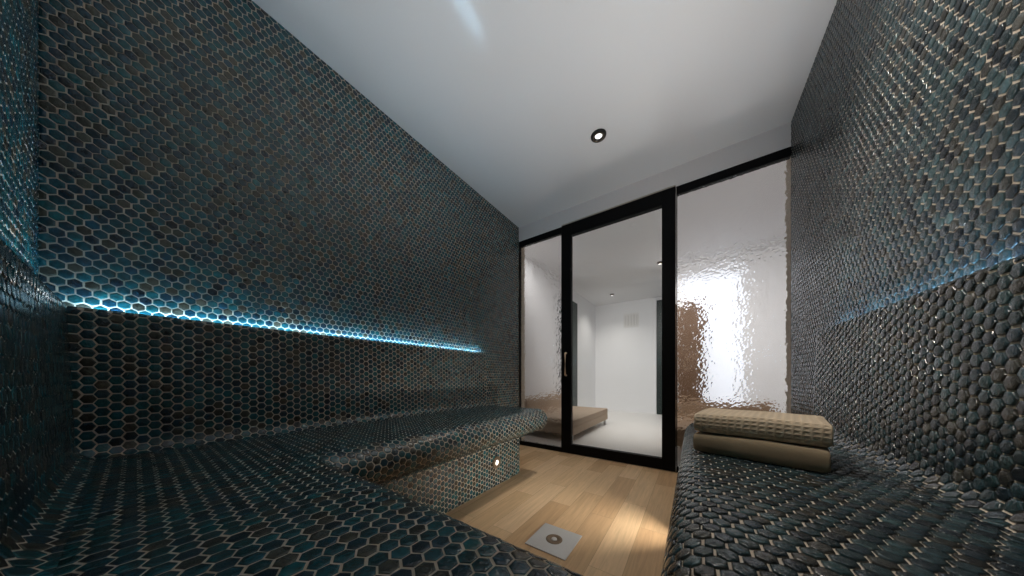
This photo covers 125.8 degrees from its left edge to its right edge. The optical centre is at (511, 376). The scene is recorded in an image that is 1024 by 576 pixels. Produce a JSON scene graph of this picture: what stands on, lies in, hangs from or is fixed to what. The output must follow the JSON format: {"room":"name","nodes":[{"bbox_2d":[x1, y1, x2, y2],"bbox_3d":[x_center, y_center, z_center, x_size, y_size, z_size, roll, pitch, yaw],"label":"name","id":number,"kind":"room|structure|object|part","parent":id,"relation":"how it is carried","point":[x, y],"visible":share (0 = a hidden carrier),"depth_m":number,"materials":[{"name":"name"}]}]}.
{"room":"spa","nodes":[
{"label":"spa","id":0,"kind":"room"},
{"bbox_2d":[0,0,38,275],"bbox_3d":[-0.541,-0.433,0.125,2.028,2.307,0.102,0,0,35],"label":"wall","id":1,"kind":"structure","parent":0,"point":[19,19],"depth_m":0.62,"materials":[{"name":"teal tile"}]},
{"bbox_2d":[38,0,518,406],"bbox_3d":[-0.671,-0.433,1.801,0.102,2.307,2.707,0,0,35],"label":"wall","id":2,"kind":"structure","parent":0,"point":[198,160],"depth_m":1.09,"materials":[{"name":"teal tile"}]},
{"bbox_2d":[252,0,836,305],"bbox_3d":[1.433,-1.611,2.501,3.400,0.112,6.257,0,0,35],"label":"ceiling","id":3,"kind":"structure","parent":0,"point":[511,96],"depth_m":1.42,"materials":[{"name":"white paint"}]},
{"bbox_2d":[591,128,605,142],"bbox_3d":[0.569,-1.581,1.721,0.097,0.012,0.097,0,0,35],"label":"recessed light","id":4,"kind":"object","parent":3,"relation":"in","point":[598,135],"visible":1,"depth_m":1.72,"materials":[{"name":"black"}]},
{"bbox_2d":[446,411,677,575],"bbox_3d":[1.433,0.750,2.501,3.400,0.060,6.257,0,0,35],"label":"floor","id":5,"kind":"structure","parent":0,"point":[621,512],"depth_m":1.50,"materials":[{"name":"brown wood"}]},
{"bbox_2d":[0,238,582,575],"bbox_3d":[0.005,0.256,0.963,1.962,0.928,1.892,0,0,35],"label":"tiled bench","id":6,"kind":"object","parent":5,"relation":"on","point":[131,444],"visible":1,"depth_m":0.70,"materials":[{"name":"teal tile"}]},
{"bbox_3d":[-0.496,0.042,0.218,1.936,0.500,0.096,0,0,35],"label":"backrest","id":7,"kind":"part","parent":6,"relation":"part of","materials":[{"name":"teal tile"}]},
{"bbox_3d":[-0.755,0.042,1.503,0.096,0.500,1.862,0,0,35],"label":"backrest","id":8,"kind":"part","parent":6,"relation":"part of","materials":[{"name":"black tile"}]},
{"bbox_3d":[-0.348,0.347,0.403,1.904,0.215,0.459,0,0,35],"label":"seat","id":9,"kind":"part","parent":6,"relation":"part of","materials":[{"name":"teal tile"}]},
{"bbox_3d":[-0.391,0.347,1.504,0.582,0.215,1.455,0,0,35],"label":"seat","id":10,"kind":"part","parent":6,"relation":"part of","materials":[{"name":"teal tile"}]},
{"bbox_2d":[493,456,500,468],"bbox_3d":[-0.099,0.564,1.727,0.009,0.082,0.082,0,0,35],"label":"step light","id":11,"kind":"object","parent":6,"relation":"attached to","point":[496,461],"visible":1,"depth_m":1.72,"materials":[{"name":"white metal"}]},
{"bbox_2d":[525,523,581,560],"bbox_3d":[0.186,0.716,1.157,0.186,0.007,0.192,0,0,35],"label":"floor drain","id":12,"kind":"object","parent":5,"relation":"on","point":[558,542],"visible":1,"depth_m":1.14,"materials":[{"name":"metal"}]},
{"bbox_2d":[573,406,607,435],"bbox_3d":[0.782,0.490,3.608,0.678,0.460,1.380,0,0,35],"label":"daybed","id":13,"kind":"object","parent":5,"relation":"on","point":[584,418],"visible":0.23,"depth_m":3.41,"materials":[{"name":"beige fabric"}]},
{"bbox_2d":[660,253,1023,575],"bbox_3d":[0.654,0.255,0.547,0.538,0.930,1.835,0,0,35],"label":"tiled bench","id":14,"kind":"object","parent":5,"relation":"on","point":[921,394],"visible":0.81,"depth_m":0.50,"materials":[{"name":"grey tile"}]},
{"bbox_2d":[693,431,830,472],"bbox_3d":[0.762,0.207,0.816,0.244,0.061,0.280,0,0,-43],"label":"folded towel","id":15,"kind":"object","parent":14,"relation":"on","point":[800,456],"visible":0.73,"depth_m":0.72,"materials":[{"name":"beige fabric"}]},
{"bbox_2d":[694,408,833,446],"bbox_3d":[0.767,0.143,0.820,0.244,0.063,0.284,0,0,-44],"label":"folded towel","id":16,"kind":"object","parent":15,"relation":"on","point":[813,430],"visible":1,"depth_m":0.73,"materials":[{"name":"beige fabric"}]},
{"bbox_3d":[0.761,0.346,0.751,0.482,0.217,1.378,0,0,35],"label":"seat","id":17,"kind":"part","parent":14,"relation":"part of","materials":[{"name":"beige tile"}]},
{"bbox_3d":[0.834,0.041,0.419,0.096,0.502,1.830,0,0,35],"label":"backrest","id":18,"kind":"part","parent":14,"relation":"part of","materials":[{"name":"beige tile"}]},
{"bbox_2d":[573,291,594,406],"bbox_3d":[0.845,-0.417,4.485,0.170,2.275,3.430,0,0,35],"label":"wall","id":19,"kind":"structure","parent":0,"point":[585,309],"depth_m":5.23,"materials":[{"name":"white paint"}]},
{"bbox_2d":[573,301,576,405],"bbox_3d":[1.027,-0.310,4.525,0.082,2.060,0.645,0,0,35],"label":"door","id":20,"kind":"structure","parent":19,"relation":"in","point":[574,303],"depth_m":4.68,"materials":[{"name":"grey paint"}]},
{"bbox_2d":[595,296,661,413],"bbox_3d":[3.191,-0.417,4.882,3.230,2.275,0.100,0,0,35],"label":"wall","id":21,"kind":"structure","parent":0,"point":[624,357],"depth_m":5.41,"materials":[{"name":"white paint"}]},
{"bbox_2d":[624,313,638,327],"bbox_3d":[2.431,-1.155,5.340,0.290,0.280,0.012,0,0,35],"label":"air vent","id":22,"kind":"object","parent":21,"relation":"in","point":[630,320],"visible":1,"depth_m":5.34,"materials":[{"name":"white metal"}]},
{"bbox_2d":[654,298,661,414],"bbox_3d":[3.135,-0.398,4.806,0.925,2.235,0.087,0,0,35],"label":"door","id":23,"kind":"structure","parent":21,"relation":"in","point":[657,302],"depth_m":5.04,"materials":[{"name":"grey paint"}]},
{"bbox_2d":[519,122,790,241],"bbox_3d":[0.940,-1.512,2.257,2.028,0.149,0.121,0,0,35],"label":"wall","id":24,"kind":"structure","parent":0,"point":[779,138],"depth_m":1.97,"materials":[{"name":"white paint"}]},
{"bbox_2d":[519,227,561,451],"bbox_3d":[0.286,-0.359,2.665,0.490,2.158,0.040,0,0,35],"label":"window","id":25,"kind":"structure","parent":24,"relation":"in","point":[540,256],"depth_m":2.65,"materials":[{"name":"black"}]},
{"bbox_2d":[562,185,675,471],"bbox_3d":[0.854,-0.368,2.238,0.924,2.164,0.084,0,0,35],"label":"door","id":26,"kind":"structure","parent":24,"relation":"in","point":[664,199],"depth_m":2.11,"materials":[{"name":"black metal"}]},
{"bbox_3d":[0.865,-1.444,2.255,0.924,0.012,0.042,0,0,35],"label":"rail","id":27,"kind":"part","parent":26,"relation":"part of","materials":[{"name":"black"}]},
{"bbox_2d":[676,147,790,472],"bbox_3d":[1.506,-0.359,1.818,0.620,2.158,0.040,0,0,35],"label":"window","id":28,"kind":"structure","parent":24,"relation":"in","point":[733,224],"depth_m":1.79,"materials":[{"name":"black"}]},
{"bbox_2d":[791,0,1023,414],"bbox_3d":[1.074,-0.433,0.589,0.104,2.307,2.707,0,0,35],"label":"wall","id":29,"kind":"structure","parent":0,"point":[907,122],"depth_m":0.76,"materials":[{"name":"grey tile"}]}
]}

